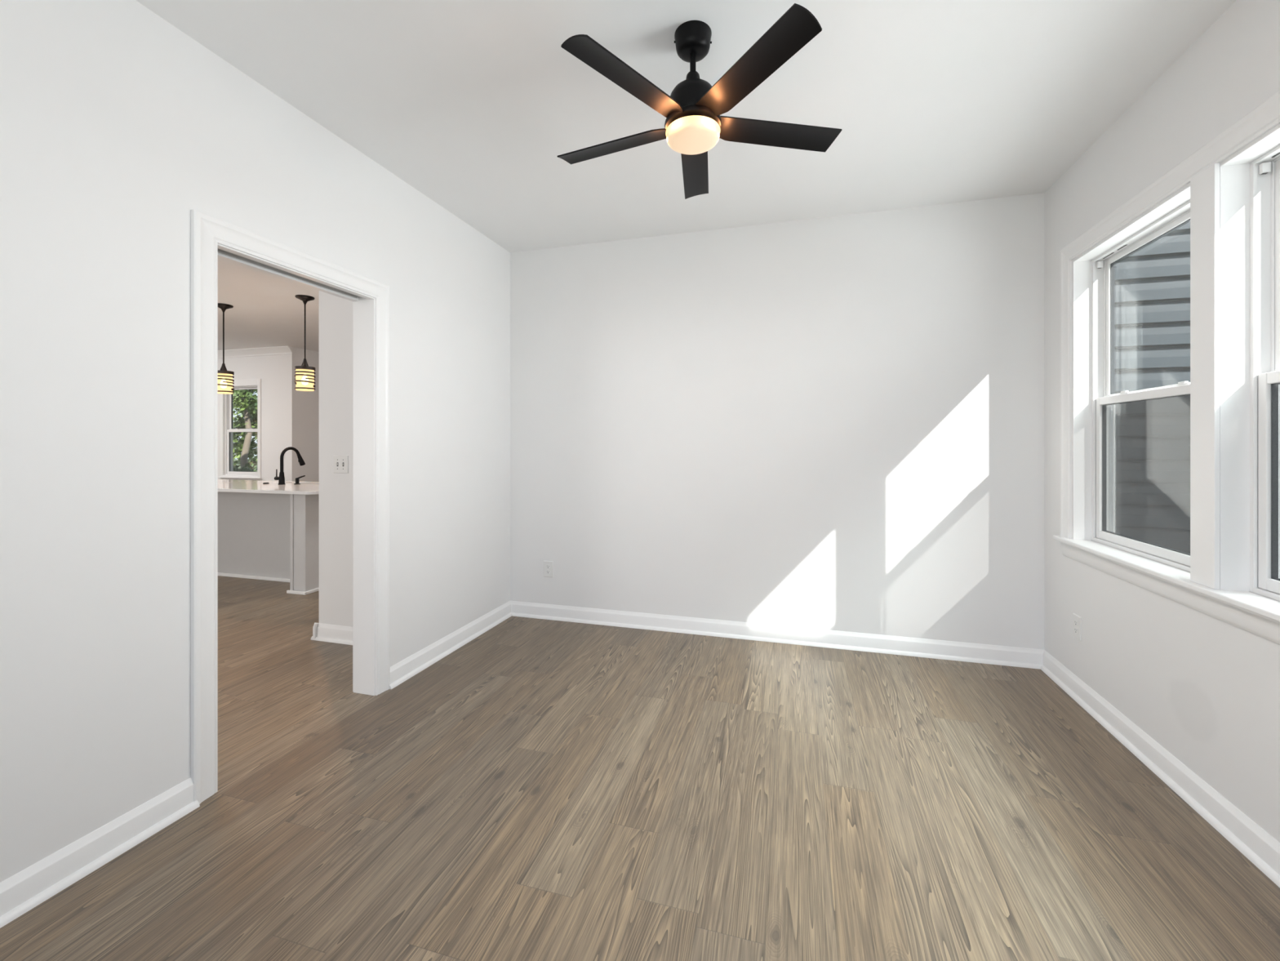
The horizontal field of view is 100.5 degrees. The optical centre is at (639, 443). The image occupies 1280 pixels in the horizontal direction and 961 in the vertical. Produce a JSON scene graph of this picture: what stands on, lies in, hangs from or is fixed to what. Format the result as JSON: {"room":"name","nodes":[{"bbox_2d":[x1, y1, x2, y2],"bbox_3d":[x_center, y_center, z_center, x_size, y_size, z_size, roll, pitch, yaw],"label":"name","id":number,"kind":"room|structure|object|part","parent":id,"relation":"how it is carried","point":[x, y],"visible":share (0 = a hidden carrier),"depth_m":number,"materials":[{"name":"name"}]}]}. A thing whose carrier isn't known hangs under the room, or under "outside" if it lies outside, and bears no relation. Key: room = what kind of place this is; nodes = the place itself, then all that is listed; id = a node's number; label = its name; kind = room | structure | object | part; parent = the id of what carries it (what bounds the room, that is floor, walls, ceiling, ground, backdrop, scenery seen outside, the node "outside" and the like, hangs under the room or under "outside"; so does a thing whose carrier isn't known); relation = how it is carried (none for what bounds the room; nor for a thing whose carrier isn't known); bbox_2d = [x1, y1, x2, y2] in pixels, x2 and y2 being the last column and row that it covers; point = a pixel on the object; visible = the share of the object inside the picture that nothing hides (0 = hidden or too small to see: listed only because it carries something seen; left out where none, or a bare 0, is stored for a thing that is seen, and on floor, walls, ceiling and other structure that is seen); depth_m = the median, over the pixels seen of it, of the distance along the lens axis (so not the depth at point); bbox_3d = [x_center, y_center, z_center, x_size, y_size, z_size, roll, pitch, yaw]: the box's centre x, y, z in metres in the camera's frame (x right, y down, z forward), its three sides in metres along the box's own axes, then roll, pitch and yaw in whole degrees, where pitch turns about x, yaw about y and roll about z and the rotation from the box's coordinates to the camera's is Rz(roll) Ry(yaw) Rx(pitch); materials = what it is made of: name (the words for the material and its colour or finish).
{"room":"empty room","nodes":[
{"label":"empty room","id":0,"kind":"room"},
{"bbox_2d":[0,0,510,882],"bbox_3d":[-1.740,-0.079,1.665,0.132,2.743,5.232,0,0,16],"label":"wall","id":1,"kind":"structure","parent":0,"point":[117,124],"depth_m":1.75,"materials":[{"name":"paint"}]},
{"bbox_2d":[0,600,511,928],"bbox_3d":[-1.679,1.241,1.580,0.033,0.103,5.102,0,0,16],"label":"baseboard","id":2,"kind":"structure","parent":1,"relation":"attached to","point":[32,886],"depth_m":1.69,"materials":[{"name":"white paint"}]},
{"bbox_2d":[191,209,390,804],"bbox_3d":[-1.534,0.229,2.376,0.170,2.127,0.956,0,0,16],"label":"door frame","id":3,"kind":"structure","parent":1,"relation":"in","point":[212,238],"depth_m":2.12,"materials":[{"name":"white paint"}]},
{"bbox_3d":[-1.583,0.229,1.937,0.019,2.127,0.086,0,0,16],"label":"casing","id":4,"kind":"part","parent":3,"relation":"part of","materials":[{"name":"white paint"}]},
{"bbox_3d":[-1.462,-0.791,2.355,0.019,0.086,0.956,0,0,16],"label":"head casing","id":5,"kind":"part","parent":3,"relation":"part of","materials":[{"name":"white paint"}]},
{"bbox_3d":[-1.486,0.229,2.815,0.019,2.127,0.086,0,0,16],"label":"casing","id":6,"kind":"part","parent":3,"relation":"part of","materials":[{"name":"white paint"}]},
{"bbox_3d":[-1.341,0.229,2.773,0.019,2.127,0.086,0,0,16],"label":"casing","id":7,"kind":"part","parent":3,"relation":"part of","materials":[{"name":"white paint"}]},
{"bbox_2d":[217,346,319,481],"bbox_3d":[-4.638,-0.079,9.643,10.078,2.743,2.874,0,0,-17],"label":"wall","id":8,"kind":"structure","parent":0,"point":[290,416],"depth_m":8.10,"materials":[{"name":"paint"}]},
{"bbox_2d":[217,378,261,478],"bbox_3d":[-6.188,-0.230,8.226,0.860,1.525,0.035,0,0,16],"label":"trim","id":9,"kind":"structure","parent":8,"relation":"attached to","point":[248,382],"depth_m":8.16,"materials":[{"name":"white paint"}]},
{"bbox_2d":[223,385,257,475],"bbox_3d":[-6.169,-0.200,8.291,0.710,1.385,0.101,0,0,16],"label":"window","id":10,"kind":"structure","parent":8,"relation":"in","point":[228,398],"depth_m":8.36,"materials":[{"name":"white paint"}]},
{"bbox_3d":[-6.170,0.128,8.288,0.670,0.695,0.034,0,0,16],"label":"sash","id":11,"kind":"part","parent":10,"relation":"part of","materials":[{"name":"plastic"}]},
{"bbox_3d":[-6.160,-0.538,8.321,0.676,0.682,0.022,0,0,16],"label":"sash","id":12,"kind":"part","parent":10,"relation":"part of","materials":[{"name":"plastic"}]},
{"bbox_2d":[217,346,293,358],"bbox_3d":[-7.509,-1.397,8.582,4.803,0.104,0.085,0,0,16],"label":"trim","id":13,"kind":"structure","parent":8,"relation":"attached to","point":[276,350],"depth_m":8.10,"materials":[{"name":"white paint"}]},
{"bbox_2d":[278,451,284,458],"bbox_3d":[-5.399,0.171,8.011,0.120,0.118,0.009,0,0,16],"label":"wall outlet","id":14,"kind":"object","parent":8,"relation":"attached to","point":[279,452],"visible":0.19,"depth_m":8.02,"materials":[{"name":"plastic"}]},
{"bbox_2d":[319,290,352,626],"bbox_3d":[-1.606,-0.079,3.858,0.830,2.743,0.920,0,0,16],"label":"wall partition","id":15,"kind":"structure","parent":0,"point":[335,313],"depth_m":3.50,"materials":[{"name":"paint"}]},
{"bbox_2d":[310,622,352,644],"bbox_3d":[-1.627,1.241,3.847,0.863,0.103,0.953,0,0,16],"label":"baseboard","id":16,"kind":"structure","parent":15,"relation":"attached to","point":[335,633],"depth_m":3.48,"materials":[{"name":"white paint"}]},
{"bbox_3d":[-1.627,1.283,3.847,0.863,0.020,0.953,0,0,16],"label":"shoe molding","id":17,"kind":"part","parent":16,"relation":"part of","materials":[{"name":"white paint"}]},
{"bbox_2d":[333,455,348,473],"bbox_3d":[-1.957,0.135,3.472,0.118,0.116,0.018,0,0,16],"label":"light switch","id":18,"kind":"object","parent":15,"relation":"attached to","point":[340,462],"visible":1,"depth_m":3.47,"materials":[{"name":"plastic"}]},
{"bbox_2d":[0,575,1279,960],"bbox_3d":[-3.988,1.353,5.318,13.682,0.120,11.300,0,0,16],"label":"floor","id":19,"kind":"structure","parent":0,"point":[542,789],"depth_m":1.82,"materials":[{"name":"wood"}]},
{"bbox_2d":[217,491,319,595],"bbox_3d":[-4.101,0.862,5.359,2.842,0.862,0.883,0,0,16],"label":"kitchen island","id":20,"kind":"object","parent":19,"relation":"on","point":[267,536],"visible":0.41,"depth_m":5.04,"materials":[{"name":"paint"}]},
{"bbox_3d":[-4.084,0.862,5.512,2.790,0.862,0.580,0,0,16],"label":"panel","id":21,"kind":"part","parent":20,"relation":"part of","materials":[{"name":"paint"}]},
{"bbox_2d":[217,479,319,494],"bbox_3d":[-4.068,0.417,5.343,3.015,0.028,0.935,0,0,16],"label":"island countertop","id":22,"kind":"structure","parent":20,"relation":"on","point":[224,485],"depth_m":4.95,"materials":[{"name":"stone"}]},
{"bbox_2d":[274,446,305,484],"bbox_3d":[-3.529,0.217,5.367,0.111,0.371,0.287,0,0,16],"label":"kitchen faucet","id":23,"kind":"object","parent":22,"relation":"on","point":[281,478],"visible":1,"depth_m":5.25,"materials":[{"name":"black metal"}]},
{"bbox_2d":[293,475,305,484],"bbox_3d":[-3.399,0.360,5.316,0.054,0.086,0.114,0,0,16],"label":"soap dispenser","id":24,"kind":"object","parent":22,"relation":"on","point":[296,478],"visible":1,"depth_m":5.28,"materials":[{"name":"black metal"}]},
{"bbox_3d":[-4.104,1.278,5.350,2.842,0.030,0.863,0,0,16],"label":"trim","id":25,"kind":"part","parent":20,"relation":"part of","materials":[{"name":"white paint"}]},
{"bbox_2d":[135,0,1236,351],"bbox_3d":[-3.988,-1.525,5.318,13.682,0.150,11.300,0,0,16],"label":"ceiling","id":26,"kind":"structure","parent":0,"point":[473,104],"depth_m":2.22,"materials":[{"name":"paint"}]},
{"bbox_2d":[217,302,234,394],"bbox_3d":[-4.359,-0.988,5.568,0.176,0.924,0.176,0,0,16],"label":"pendant lamp","id":27,"kind":"object","parent":26,"relation":"hanging from","point":[225,381],"visible":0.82,"depth_m":5.54,"materials":[{"name":"beige glass"}]},
{"bbox_2d":[219,363,226,370],"bbox_3d":[-4.359,-0.796,5.568,0.068,0.092,0.068,0,0,16],"label":"socket","id":28,"kind":"object","parent":27,"relation":"attached to","point":[223,367],"depth_m":5.55,"materials":[{"name":"brown metal"}]},
{"bbox_3d":[-4.359,-1.106,5.568,0.013,0.548,0.013,0,0,16],"label":"cord","id":29,"kind":"part","parent":27,"relation":"part of","materials":[{"name":"brown metal"}]},
{"bbox_3d":[-4.359,-0.629,5.568,0.152,0.206,0.152,0,0,16],"label":"lamp shade","id":30,"kind":"part","parent":27,"relation":"part of","materials":[{"name":"beige glass"}]},
{"bbox_2d":[294,294,315,391],"bbox_3d":[-3.312,-0.988,5.258,0.176,0.924,0.176,0,0,16],"label":"pendant lamp","id":31,"kind":"object","parent":26,"relation":"hanging from","point":[304,375],"visible":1,"depth_m":5.21,"materials":[{"name":"beige glass"}]},
{"bbox_2d":[301,358,308,366],"bbox_3d":[-3.312,-0.796,5.258,0.068,0.092,0.068,0,0,16],"label":"socket","id":32,"kind":"object","parent":31,"relation":"attached to","point":[304,362],"depth_m":5.24,"materials":[{"name":"brown metal"}]},
{"bbox_3d":[-3.312,-0.629,5.258,0.152,0.206,0.152,0,0,16],"label":"lamp shade","id":33,"kind":"part","parent":31,"relation":"part of","materials":[{"name":"beige glass"}]},
{"bbox_3d":[-3.312,-1.106,5.258,0.013,0.548,0.013,0,0,16],"label":"cord","id":34,"kind":"part","parent":31,"relation":"part of","materials":[{"name":"brown metal"}]},
{"bbox_2d":[557,3,841,199],"bbox_3d":[0.179,-1.255,1.912,1.055,0.391,1.052,0,0,16],"label":"ceiling fan","id":35,"kind":"object","parent":26,"relation":"hanging from","point":[694,125],"visible":1,"depth_m":1.81,"materials":[{"name":"black metal"}]},
{"bbox_3d":[-0.096,-1.130,2.021,0.471,0.029,0.107,0,0,26],"label":"blade","id":36,"kind":"part","parent":35,"relation":"part of","materials":[{"name":"black wood"}]},
{"bbox_3d":[-0.027,-1.130,1.659,0.107,0.029,0.471,0,0,44],"label":"blade","id":37,"kind":"part","parent":35,"relation":"part of","materials":[{"name":"black wood"}]},
{"bbox_3d":[0.188,-1.080,1.887,0.188,0.042,0.188,0,0,16],"label":"lamp shade","id":38,"kind":"part","parent":35,"relation":"part of","materials":[{"name":"white glass"}]},
{"bbox_3d":[0.228,-1.130,2.199,0.107,0.029,0.471,0,0,8],"label":"blade","id":39,"kind":"part","parent":35,"relation":"part of","materials":[{"name":"black wood"}]},
{"bbox_3d":[0.339,-1.130,1.612,0.107,0.029,0.471,0,0,-28],"label":"blade","id":40,"kind":"part","parent":35,"relation":"part of","materials":[{"name":"black wood"}]},
{"bbox_3d":[0.496,-1.130,1.946,0.471,0.029,0.107,0,0,-10],"label":"blade","id":41,"kind":"part","parent":35,"relation":"part of","materials":[{"name":"black wood"}]},
{"bbox_2d":[510,192,1044,649],"bbox_3d":[0.694,-0.079,3.616,3.460,2.743,0.130,0,0,16],"label":"wall","id":42,"kind":"structure","parent":0,"point":[831,423],"depth_m":3.47,"materials":[{"name":"paint"}]},
{"bbox_2d":[543,560,553,577],"bbox_3d":[-0.679,0.929,3.942,0.076,0.118,0.009,0,0,16],"label":"wall outlet","id":43,"kind":"object","parent":42,"relation":"attached to","point":[548,565],"visible":1,"depth_m":3.94,"materials":[{"name":"plastic"}]},
{"bbox_2d":[510,600,1044,669],"bbox_3d":[0.672,1.241,3.538,3.459,0.103,0.033,0,0,16],"label":"baseboard","id":44,"kind":"structure","parent":42,"relation":"attached to","point":[1015,656],"depth_m":3.44,"materials":[{"name":"white paint"}]},
{"bbox_2d":[1111,222,1190,532],"bbox_3d":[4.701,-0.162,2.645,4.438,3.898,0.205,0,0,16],"label":"window pane","id":45,"kind":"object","parent":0,"point":[1153,283],"depth_m":3.06,"materials":[{"name":"clear glass"}]},
{"bbox_2d":[1044,0,1279,842],"bbox_3d":[1.714,-0.079,0.666,0.140,2.743,5.232,0,0,16],"label":"wall","id":46,"kind":"structure","parent":0,"point":[1205,687],"depth_m":2.06,"materials":[{"name":"paint"}]},
{"bbox_2d":[1072,613,1081,640],"bbox_3d":[2.230,0.935,2.716,0.009,0.118,0.076,0,0,16],"label":"wall outlet","id":47,"kind":"object","parent":46,"relation":"attached to","point":[1077,620],"visible":1,"depth_m":2.71,"materials":[{"name":"plastic"}]},
{"bbox_2d":[1073,185,1190,571],"bbox_3d":[2.204,-0.225,2.310,0.166,1.441,0.887,0,0,16],"label":"window","id":48,"kind":"structure","parent":46,"relation":"in","point":[1151,426],"depth_m":2.59,"materials":[{"name":"white paint"}]},
{"bbox_3d":[2.281,0.120,2.288,0.007,0.714,0.851,0,0,16],"label":"screen frame","id":49,"kind":"part","parent":48,"relation":"part of","materials":[{"name":"plastic"}]},
{"bbox_3d":[2.225,0.123,2.304,0.034,0.711,0.847,0,0,16],"label":"sash","id":50,"kind":"part","parent":48,"relation":"part of","materials":[{"name":"plastic"}]},
{"bbox_3d":[2.258,-0.572,2.295,0.022,0.722,0.853,0,0,16],"label":"sash","id":51,"kind":"part","parent":48,"relation":"part of","materials":[{"name":"plastic"}]},
{"bbox_2d":[1040,649,1279,887],"bbox_3d":[1.613,1.241,0.627,0.033,0.103,5.102,0,0,16],"label":"baseboard","id":52,"kind":"structure","parent":46,"relation":"attached to","point":[1258,846],"depth_m":1.97,"materials":[{"name":"white paint"}]},
{"bbox_2d":[1053,90,1279,644],"bbox_3d":[2.004,-0.223,1.854,0.120,1.637,2.124,0,0,16],"label":"trim","id":53,"kind":"structure","parent":46,"relation":"attached to","point":[1198,589],"depth_m":1.88,"materials":[{"name":"white paint"}]},
{"bbox_3d":[2.254,-0.273,2.816,0.019,1.537,0.086,0,0,16],"label":"casing","id":54,"kind":"part","parent":53,"relation":"part of","materials":[{"name":"white paint"}]},
{"bbox_3d":[1.978,-0.998,1.862,0.019,0.086,2.072,0,0,16],"label":"head casing","id":55,"kind":"part","parent":53,"relation":"part of","materials":[{"name":"white paint"}]},
{"bbox_3d":[1.980,-0.230,1.865,0.016,1.451,0.116,0,0,16],"label":"mullion casing","id":56,"kind":"part","parent":53,"relation":"part of","materials":[{"name":"white paint"}]},
{"bbox_2d":[1219,126,1279,600],"bbox_3d":[1.930,-0.225,1.362,0.166,1.441,0.887,0,0,16],"label":"window","id":57,"kind":"structure","parent":46,"relation":"in","point":[1250,180],"depth_m":1.79,"materials":[{"name":"white paint"}]},
{"bbox_3d":[1.964,-0.225,1.352,0.081,1.440,0.886,0,0,16],"label":"frame","id":58,"kind":"part","parent":57,"relation":"part of","materials":[{"name":"plastic"}]},
{"bbox_3d":[1.951,0.123,1.356,0.034,0.711,0.847,0,0,16],"label":"sash","id":59,"kind":"part","parent":57,"relation":"part of","materials":[{"name":"plastic"}]},
{"bbox_3d":[1.984,-0.572,1.346,0.022,0.722,0.853,0,0,16],"label":"sash","id":60,"kind":"part","parent":57,"relation":"part of","materials":[{"name":"plastic"}]},
{"label":"outside","id":61,"kind":"structure","parent":0,"visible":0},
{"bbox_2d":[232,458,257,471],"bbox_3d":[-6.827,1.818,12.385,100.000,0.150,100.000,0,0,16],"label":"ground","id":62,"kind":"structure","parent":61,"point":[239,467],"depth_m":43.66,"materials":[{"name":"green plant"}]},
{"bbox_2d":[232,389,257,471],"bbox_3d":[-10.451,-1.079,14.056,2.104,5.688,2.486,0,0,-13],"label":"tree","id":63,"kind":"object","parent":62,"relation":"on","point":[244,401],"visible":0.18,"depth_m":14.02,"materials":[{"name":"green plant"}]},
{"bbox_2d":[232,413,257,469],"bbox_3d":[-12.638,-1.781,16.098,2.590,7.167,2.275,0,0,16],"label":"tree","id":64,"kind":"object","parent":62,"relation":"on","point":[254,463],"visible":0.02,"depth_m":16.61,"materials":[{"name":"green plant"}]},
{"bbox_2d":[232,398,257,471],"bbox_3d":[-15.377,-3.300,23.570,5.038,10.687,5.155,0,0,7],"label":"tree","id":65,"kind":"object","parent":62,"relation":"on","point":[256,398],"visible":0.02,"depth_m":22.31,"materials":[{"name":"green plant"}]}
]}

